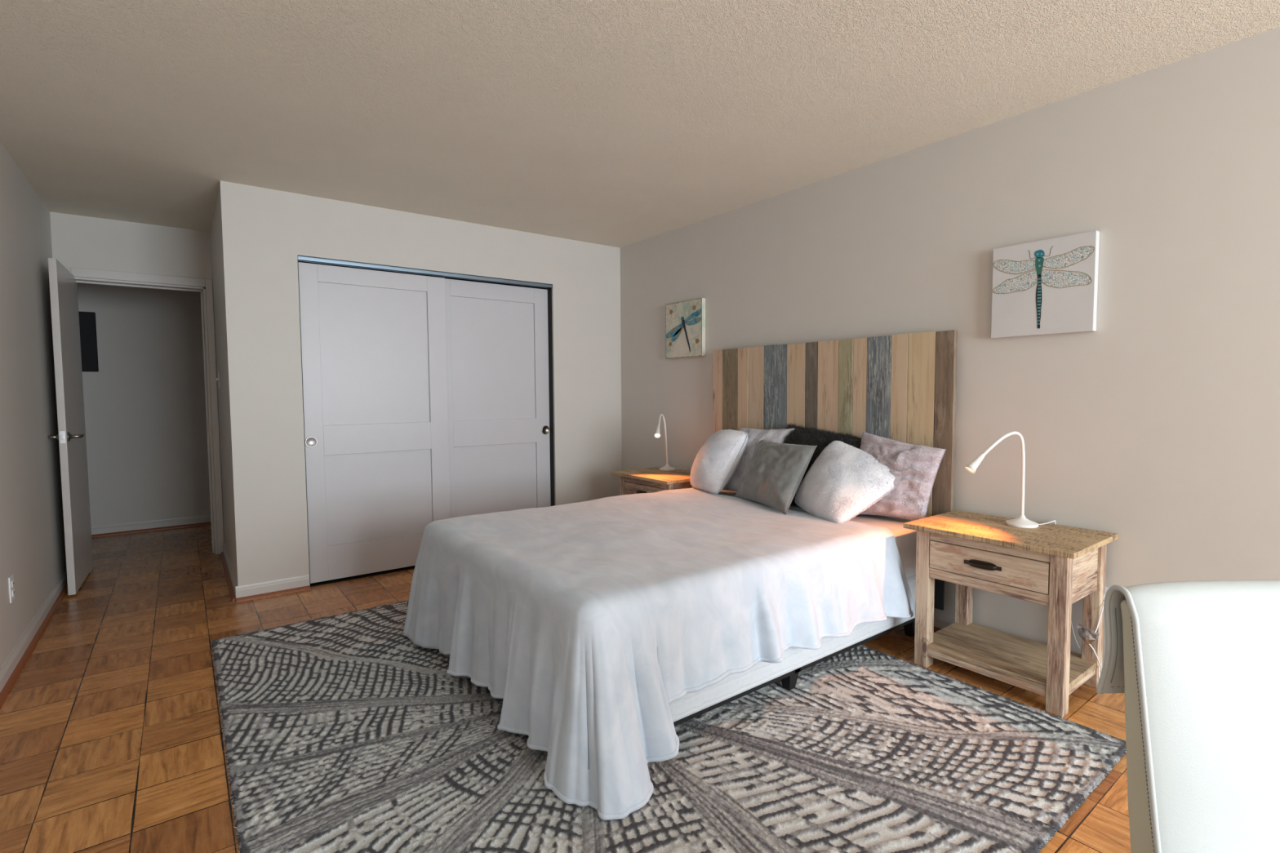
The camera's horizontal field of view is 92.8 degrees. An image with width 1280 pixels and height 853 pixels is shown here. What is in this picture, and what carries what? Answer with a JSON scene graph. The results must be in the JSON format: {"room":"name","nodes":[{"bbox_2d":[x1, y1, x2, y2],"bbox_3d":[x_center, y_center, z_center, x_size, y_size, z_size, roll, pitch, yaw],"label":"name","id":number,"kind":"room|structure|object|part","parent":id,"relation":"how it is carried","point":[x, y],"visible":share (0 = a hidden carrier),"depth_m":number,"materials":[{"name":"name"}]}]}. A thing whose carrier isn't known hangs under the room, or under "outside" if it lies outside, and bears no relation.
{"room":"bedroom","nodes":[
{"label":"bedroom","id":0,"kind":"room"},
{"bbox_2d":[0,141,66,668],"bbox_3d":[-1.186,-0.018,0.413,0.120,2.440,9.190,-3,4,-37],"label":"wall","id":1,"kind":"structure","parent":0,"point":[33,544],"depth_m":3.15,"materials":[{"name":"paint"}]},
{"bbox_2d":[8,573,14,603],"bbox_3d":[-2.819,0.727,2.736,0.011,0.115,0.072,-3,4,-37],"label":"wall outlet","id":2,"kind":"object","parent":1,"relation":"attached to","point":[11,580],"visible":1,"depth_m":2.72,"materials":[{"name":"white plastic"}]},
{"bbox_2d":[0,568,67,708],"bbox_3d":[-1.151,1.151,0.569,0.032,0.088,9.000,-3,4,-37],"label":"baseboard","id":3,"kind":"structure","parent":1,"relation":"attached to","point":[11,670],"depth_m":2.94,"materials":[{"name":"white paint"}]},
{"bbox_2d":[49,211,224,541],"bbox_3d":[-2.867,-0.262,4.971,4.625,2.440,0.120,-3,4,-37],"label":"wall","id":4,"kind":"structure","parent":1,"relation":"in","point":[82,242],"depth_m":4.29,"materials":[{"name":"paint"}]},
{"bbox_2d":[65,266,224,571],"bbox_3d":[-3.579,-0.050,4.435,0.837,2.085,0.143,-3,4,-37],"label":"door frame","id":5,"kind":"structure","parent":4,"relation":"attached to","point":[86,276],"depth_m":4.57,"materials":[{"name":"white paint"}]},
{"bbox_2d":[47,257,91,595],"bbox_3d":[-3.645,0.002,3.906,0.170,2.018,0.677,-3,4,-36],"label":"door","id":6,"kind":"structure","parent":5,"relation":"attached to","point":[70,436],"depth_m":3.75,"materials":[{"name":"paint"}]},
{"bbox_3d":[-3.546,0.063,3.685,0.067,0.060,0.130,-3,4,-36],"label":"handle","id":7,"kind":"part","parent":6,"relation":"part of","materials":[{"name":"silver metal"}]},
{"bbox_3d":[-3.449,0.064,3.639,0.026,0.075,0.009,-3,4,-36],"label":"latch plate","id":8,"kind":"part","parent":6,"relation":"part of","materials":[{"name":"silver metal"}]},
{"bbox_3d":[-3.462,0.059,3.745,0.067,0.060,0.130,-3,4,-36],"label":"handle","id":9,"kind":"part","parent":6,"relation":"part of","materials":[{"name":"silver metal"}]},
{"bbox_2d":[76,283,210,526],"bbox_3d":[-4.350,-0.287,5.586,3.000,2.440,0.130,-3,4,-37],"label":"wall","id":10,"kind":"structure","parent":0,"point":[144,405],"depth_m":5.45,"materials":[{"name":"paint"}]},
{"bbox_2d":[78,311,98,372],"bbox_3d":[-4.787,-0.718,5.136,0.315,0.507,0.025,-3,4,-37],"label":"wall panel","id":11,"kind":"object","parent":10,"relation":"attached to","point":[87,323],"visible":0.44,"depth_m":5.19,"materials":[{"name":"black"}]},
{"bbox_2d":[91,514,211,537],"bbox_3d":[-4.453,0.898,5.467,2.400,0.088,0.032,-3,4,-37],"label":"baseboard","id":12,"kind":"structure","parent":10,"relation":"attached to","point":[156,525],"depth_m":5.49,"materials":[{"name":"white paint"}]},
{"bbox_3d":[-4.449,0.932,5.463,2.400,0.021,0.019,-3,4,-37],"label":"shoe moulding","id":13,"kind":"part","parent":12,"relation":"part of","materials":[{"name":"brown wood"}]},
{"bbox_2d":[210,188,236,580],"bbox_3d":[-2.789,-0.217,4.167,0.110,2.440,1.259,-3,4,-37],"label":"wall","id":14,"kind":"structure","parent":0,"point":[215,229],"depth_m":4.04,"materials":[{"name":"paint"}]},
{"bbox_2d":[216,372,219,388],"bbox_3d":[-3.022,-0.332,4.361,0.018,0.115,0.072,-3,4,-37],"label":"light switch","id":15,"kind":"object","parent":14,"relation":"attached to","point":[218,378],"visible":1,"depth_m":4.34,"materials":[{"name":"white plastic"}]},
{"bbox_3d":[-3.017,-0.332,4.365,0.006,0.115,0.072,-3,4,-37],"label":"plate","id":16,"kind":"part","parent":15,"relation":"part of","materials":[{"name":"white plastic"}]},
{"bbox_2d":[220,542,237,601],"bbox_3d":[-2.793,0.962,4.130,0.032,0.088,1.329,-3,4,-37],"label":"baseboard","id":17,"kind":"structure","parent":14,"relation":"attached to","point":[228,571],"depth_m":4.02,"materials":[{"name":"white paint"}]},
{"bbox_2d":[218,180,622,586],"bbox_3d":[-1.307,-0.242,4.428,2.791,2.440,0.110,-3,4,-37],"label":"wall","id":18,"kind":"structure","parent":0,"point":[264,231],"depth_m":3.80,"materials":[{"name":"paint"}]},
{"bbox_2d":[235,574,310,602],"bbox_3d":[-2.226,0.982,3.706,0.387,0.088,0.032,-3,4,-37],"label":"baseboard","id":19,"kind":"structure","parent":18,"relation":"attached to","point":[296,584],"depth_m":3.70,"materials":[{"name":"white paint"}]},
{"bbox_3d":[-2.222,1.016,3.703,0.387,0.021,0.019,-3,4,-37],"label":"shoe moulding","id":20,"kind":"part","parent":19,"relation":"part of","materials":[{"name":"brown wood"}]},
{"bbox_2d":[310,565,415,586],"bbox_3d":[-1.411,0.978,4.417,1.761,0.006,0.080,-3,4,-37],"label":"trim","id":21,"kind":"structure","parent":18,"relation":"attached to","point":[388,571],"depth_m":4.05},
{"bbox_2d":[297,262,450,583],"bbox_3d":[-1.743,-0.026,4.093,0.912,2.013,0.040,-3,4,-37],"label":"door","id":22,"kind":"structure","parent":18,"relation":"in","point":[374,342],"depth_m":4.06,"materials":[{"name":"paint"}]},
{"bbox_3d":[-2.067,0.099,3.833,0.072,0.072,0.005,-3,4,-37],"label":"finger pull","id":23,"kind":"part","parent":22,"relation":"part of","materials":[{"name":"silver metal"}]},
{"bbox_2d":[297,255,552,288],"bbox_3d":[-1.422,-1.072,4.298,1.761,0.026,0.101,-3,4,-37],"label":"trim","id":24,"kind":"structure","parent":18,"relation":"attached to","point":[300,258],"depth_m":4.17,"materials":[{"name":"metal"}]},
{"bbox_2d":[297,266,555,585],"bbox_3d":[-1.418,-0.050,4.359,1.764,2.054,0.080,-3,4,-37],"label":"trim","id":25,"kind":"structure","parent":18,"relation":"attached to","point":[549,289],"depth_m":4.86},
{"bbox_2d":[444,278,551,518],"bbox_3d":[-1.084,-0.064,4.646,0.873,2.018,0.040,-3,4,-37],"label":"door","id":26,"kind":"structure","parent":18,"relation":"in","point":[497,335],"depth_m":4.63,"materials":[{"name":"paint"}]},
{"bbox_3d":[-0.755,0.029,4.878,0.072,0.072,0.005,-3,4,-37],"label":"finger pull","id":27,"kind":"part","parent":26,"relation":"part of","materials":[{"name":"silver metal"}]},
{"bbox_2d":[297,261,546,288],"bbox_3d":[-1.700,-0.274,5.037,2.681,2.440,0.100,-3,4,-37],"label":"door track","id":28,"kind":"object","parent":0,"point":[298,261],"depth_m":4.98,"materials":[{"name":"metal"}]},
{"bbox_2d":[0,524,1131,852],"bbox_3d":[-0.398,1.159,2.017,4.900,0.100,10.700,-3,4,-37],"label":"floor","id":29,"kind":"structure","parent":0,"point":[112,740],"depth_m":2.36,"materials":[{"name":"brown wood"}]},
{"bbox_2d":[611,466,693,495],"bbox_3d":[0.179,0.654,4.401,0.485,0.635,0.645,-3,4,-37],"label":"nightstand","id":30,"kind":"object","parent":29,"relation":"on","point":[648,480],"visible":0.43,"depth_m":4.29,"materials":[{"name":"brown wood"}]},
{"bbox_3d":[-0.109,0.661,4.508,0.058,0.613,0.058,-3,4,-37],"label":"leg","id":31,"kind":"part","parent":30,"relation":"part of","materials":[{"name":"brown wood"}]},
{"bbox_3d":[0.009,0.469,4.273,0.024,0.032,0.144,-3,4,-37],"label":"handle","id":32,"kind":"part","parent":30,"relation":"part of","materials":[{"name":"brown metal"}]},
{"bbox_3d":[0.042,0.386,4.283,0.041,0.042,0.459,-3,4,-37],"label":"rail","id":33,"kind":"part","parent":30,"relation":"part of","materials":[{"name":"brown wood"}]},
{"bbox_3d":[0.032,0.470,4.280,0.021,0.118,0.453,-3,4,-37],"label":"drawer","id":34,"kind":"part","parent":30,"relation":"part of","materials":[{"name":"brown wood"}]},
{"bbox_3d":[0.203,0.682,4.096,0.058,0.613,0.058,-3,4,-37],"label":"leg","id":35,"kind":"part","parent":30,"relation":"part of","materials":[{"name":"brown wood"}]},
{"bbox_2d":[653,413,688,471],"bbox_3d":[0.180,0.428,4.476,0.222,1.037,0.380,3,4,44],"label":"gooseneck lamp","id":36,"kind":"object","parent":30,"relation":"on","point":[667,468],"visible":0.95,"depth_m":4.54,"materials":[{"name":"white metal"}]},
{"bbox_3d":[0.353,0.473,4.189,0.309,0.208,0.018,-3,4,-37],"label":"panel","id":37,"kind":"part","parent":30,"relation":"part of","materials":[{"name":"brown wood"}]},
{"bbox_2d":[210,600,1126,852],"bbox_3d":[-0.217,1.068,2.539,2.486,0.019,3.040,-3,4,-37],"label":"area rug","id":38,"kind":"object","parent":29,"relation":"on","point":[343,733],"visible":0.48,"depth_m":1.98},
{"bbox_2d":[669,329,957,726],"bbox_3d":[0.221,0.294,3.006,2.065,1.507,1.647,-3,4,-37],"label":"bed","id":39,"kind":"object","parent":38,"relation":"on","point":[900,387],"visible":0.38,"depth_m":3.17,"materials":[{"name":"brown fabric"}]},
{"bbox_2d":[403,488,915,820],"bbox_3d":[0.061,0.748,2.898,1.879,0.585,1.790,-3,4,-37],"label":"blanket","id":40,"kind":"object","parent":39,"relation":"on","point":[588,620],"visible":1,"depth_m":2.21,"materials":[{"name":"white fabric"}]},
{"bbox_2d":[689,429,747,494],"bbox_3d":[0.489,0.218,3.876,0.290,0.404,0.433,-1,3,-16],"label":"pillow","id":41,"kind":"object","parent":40,"relation":"on","point":[716,462],"visible":0.98,"depth_m":3.73,"materials":[{"name":"white fabric"}]},
{"bbox_2d":[734,439,817,514],"bbox_3d":[0.747,0.262,3.421,0.269,0.339,0.611,-2,3,-23],"label":"pillow","id":42,"kind":"object","parent":40,"relation":"on","point":[775,472],"visible":1,"depth_m":3.31,"materials":[{"name":"grey fabric"}]},
{"bbox_2d":[794,440,895,524],"bbox_3d":[1.010,0.273,3.115,0.413,0.376,0.535,-3,4,-37],"label":"pillow","id":43,"kind":"object","parent":40,"relation":"on","point":[845,480],"visible":0.96,"depth_m":3.02,"materials":[{"name":"white fabric"}]},
{"bbox_2d":[722,427,795,492],"bbox_3d":[0.694,0.210,3.789,0.206,0.421,0.564,-3,4,-37],"label":"pillow","id":44,"kind":"object","parent":39,"relation":"on","point":[754,436],"visible":0.4,"depth_m":3.75,"materials":[{"name":"grey fabric"}]},
{"bbox_3d":[0.604,1.024,2.473,0.060,0.074,0.060,-3,4,-37],"label":"leg","id":45,"kind":"part","parent":39,"relation":"part of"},
{"bbox_3d":[0.203,0.951,3.038,1.945,0.024,1.450,-3,4,-37],"label":"frame","id":46,"kind":"part","parent":39,"relation":"part of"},
{"bbox_3d":[0.193,0.606,3.013,2.005,0.249,1.510,-3,4,-37],"label":"mattress","id":47,"kind":"part","parent":39,"relation":"part of","materials":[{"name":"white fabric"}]},
{"bbox_2d":[782,422,862,506],"bbox_3d":[0.980,0.224,3.437,0.296,0.479,0.632,-3,4,-37],"label":"pillow","id":48,"kind":"object","parent":39,"relation":"on","point":[800,435],"visible":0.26,"depth_m":3.42,"materials":[{"name":"grey fur"}]},
{"bbox_2d":[859,431,946,520],"bbox_3d":[1.271,0.247,3.056,0.233,0.420,0.438,-3,4,-37],"label":"pillow","id":49,"kind":"object","parent":39,"relation":"on","point":[915,468],"visible":0.77,"depth_m":2.96,"materials":[{"name":"pink fabric"}]},
{"bbox_3d":[1.347,0.995,3.033,0.060,0.089,0.060,-3,4,-37],"label":"leg","id":50,"kind":"part","parent":39,"relation":"part of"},
{"bbox_2d":[903,510,1118,717],"bbox_3d":[1.548,0.746,2.590,0.485,0.635,0.645,-3,4,-37],"label":"nightstand","id":51,"kind":"object","parent":29,"relation":"on","point":[1053,566],"visible":0.98,"depth_m":2.48,"materials":[{"name":"brown wood"}]},
{"bbox_3d":[1.261,0.753,2.697,0.058,0.613,0.058,-3,4,-37],"label":"leg","id":52,"kind":"part","parent":51,"relation":"part of","materials":[{"name":"brown wood"}]},
{"bbox_3d":[1.554,0.739,2.918,0.058,0.613,0.058,-3,4,-37],"label":"leg","id":53,"kind":"part","parent":51,"relation":"part of","materials":[{"name":"brown wood"}]},
{"bbox_3d":[1.379,0.562,2.462,0.024,0.032,0.144,-3,4,-37],"label":"handle","id":54,"kind":"part","parent":51,"relation":"part of","materials":[{"name":"brown metal"}]},
{"bbox_3d":[1.408,1.000,2.497,0.027,0.028,0.459,-3,4,-37],"label":"shelf rail","id":55,"kind":"part","parent":51,"relation":"part of","materials":[{"name":"brown wood"}]},
{"bbox_3d":[1.412,0.644,2.482,0.041,0.042,0.459,-3,4,-37],"label":"rail","id":56,"kind":"part","parent":51,"relation":"part of","materials":[{"name":"brown wood"}]},
{"bbox_3d":[1.411,0.479,2.473,0.041,0.042,0.459,-3,4,-37],"label":"rail","id":57,"kind":"part","parent":51,"relation":"part of","materials":[{"name":"brown wood"}]},
{"bbox_3d":[1.401,0.562,2.469,0.021,0.118,0.453,-3,4,-37],"label":"drawer","id":58,"kind":"part","parent":51,"relation":"part of","materials":[{"name":"brown wood"}]},
{"bbox_2d":[927,622,1096,689],"bbox_3d":[1.564,0.970,2.614,0.417,0.022,0.563,-3,4,-37],"label":"shelf","id":59,"kind":"object","parent":51,"relation":"attached to","point":[1018,660],"depth_m":2.56,"materials":[{"name":"brown wood"}]},
{"bbox_2d":[964,431,1079,648],"bbox_3d":[1.603,0.481,2.608,0.516,0.924,0.140,-1,3,-5],"label":"gooseneck lamp","id":60,"kind":"object","parent":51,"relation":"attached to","point":[1021,522],"visible":0.95,"depth_m":2.59,"materials":[{"name":"white metal"}]},
{"bbox_3d":[1.789,0.674,2.630,0.182,0.533,0.067,1,3,17],"label":"cord","id":61,"kind":"part","parent":60,"relation":"part of","materials":[{"name":"white plastic"}]},
{"bbox_3d":[1.572,0.774,2.285,0.058,0.613,0.058,-3,4,-37],"label":"leg","id":62,"kind":"part","parent":51,"relation":"part of","materials":[{"name":"brown wood"}]},
{"bbox_3d":[1.725,1.003,2.403,0.309,0.028,0.027,-3,4,-37],"label":"shelf rail","id":63,"kind":"part","parent":51,"relation":"part of","materials":[{"name":"brown wood"}]},
{"bbox_3d":[1.722,0.565,2.378,0.309,0.208,0.018,-3,4,-37],"label":"panel","id":64,"kind":"part","parent":51,"relation":"part of","materials":[{"name":"brown wood"}]},
{"bbox_3d":[1.865,0.760,2.506,0.058,0.613,0.058,-3,4,-37],"label":"leg","id":65,"kind":"part","parent":51,"relation":"part of","materials":[{"name":"brown wood"}]},
{"bbox_2d":[1088,601,1103,679],"bbox_3d":[1.858,0.891,2.455,0.141,0.352,0.043,-2,4,-28],"label":"power cord","id":66,"kind":"object","parent":29,"relation":"on","point":[1103,602],"visible":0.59,"depth_m":2.44,"materials":[{"name":"white plastic"}]},
{"bbox_2d":[1077,623,1099,646],"bbox_3d":[1.789,0.839,2.434,0.024,0.080,0.070,-3,4,-42],"label":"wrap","id":67,"kind":"object","parent":66,"relation":"attached to","point":[1087,635],"visible":1,"depth_m":2.43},
{"bbox_2d":[1096,580,1279,852],"bbox_3d":[0.966,0.709,0.700,0.476,0.927,0.580,0,3,0],"label":"dining chair","id":68,"kind":"object","parent":29,"relation":"on","point":[1196,664],"visible":1,"depth_m":0.88,"materials":[{"name":"white leather"}]},
{"bbox_3d":[0.964,0.516,0.885,0.454,0.504,0.130,0,3,0],"label":"backrest","id":69,"kind":"part","parent":68,"relation":"part of","materials":[{"name":"beige leather"}]},
{"bbox_2d":[0,0,1279,248],"bbox_3d":[-0.415,-1.377,1.875,4.900,0.100,10.700,-3,4,-37],"label":"ceiling","id":70,"kind":"structure","parent":0,"point":[616,123],"depth_m":2.46,"materials":[{"name":"white paint"}]},
{"bbox_2d":[620,26,1279,661],"bbox_3d":[1.994,-0.154,2.473,0.120,2.440,8.650,-3,4,-37],"label":"wall","id":71,"kind":"structure","parent":0,"point":[1157,427],"depth_m":2.57,"materials":[{"name":"paint"}]},
{"bbox_2d":[665,297,705,359],"bbox_3d":[0.332,-0.718,4.509,0.038,0.413,0.407,-3,4,-37],"label":"print","id":72,"kind":"object","parent":71,"relation":"attached to","point":[685,321],"visible":1,"depth_m":4.47,"materials":[{"name":"beige paint"}]},
{"bbox_2d":[933,612,1103,666],"bbox_3d":[2.146,1.037,2.223,0.032,0.088,7.671,-3,4,-37],"label":"baseboard","id":73,"kind":"structure","parent":71,"relation":"attached to","point":[940,621],"depth_m":3.06,"materials":[{"name":"white paint"}]},
{"bbox_3d":[2.141,1.070,2.220,0.019,0.021,7.671,-3,4,-37],"label":"shoe moulding","id":74,"kind":"part","parent":73,"relation":"part of","materials":[{"name":"brown wood"}]},
{"bbox_2d":[991,230,1099,338],"bbox_3d":[1.744,-0.601,2.644,0.038,0.405,0.395,-3,4,-37],"label":"print","id":75,"kind":"object","parent":71,"relation":"attached to","point":[1046,286],"visible":1,"depth_m":2.62,"materials":[{"name":"white fabric"}]}
]}

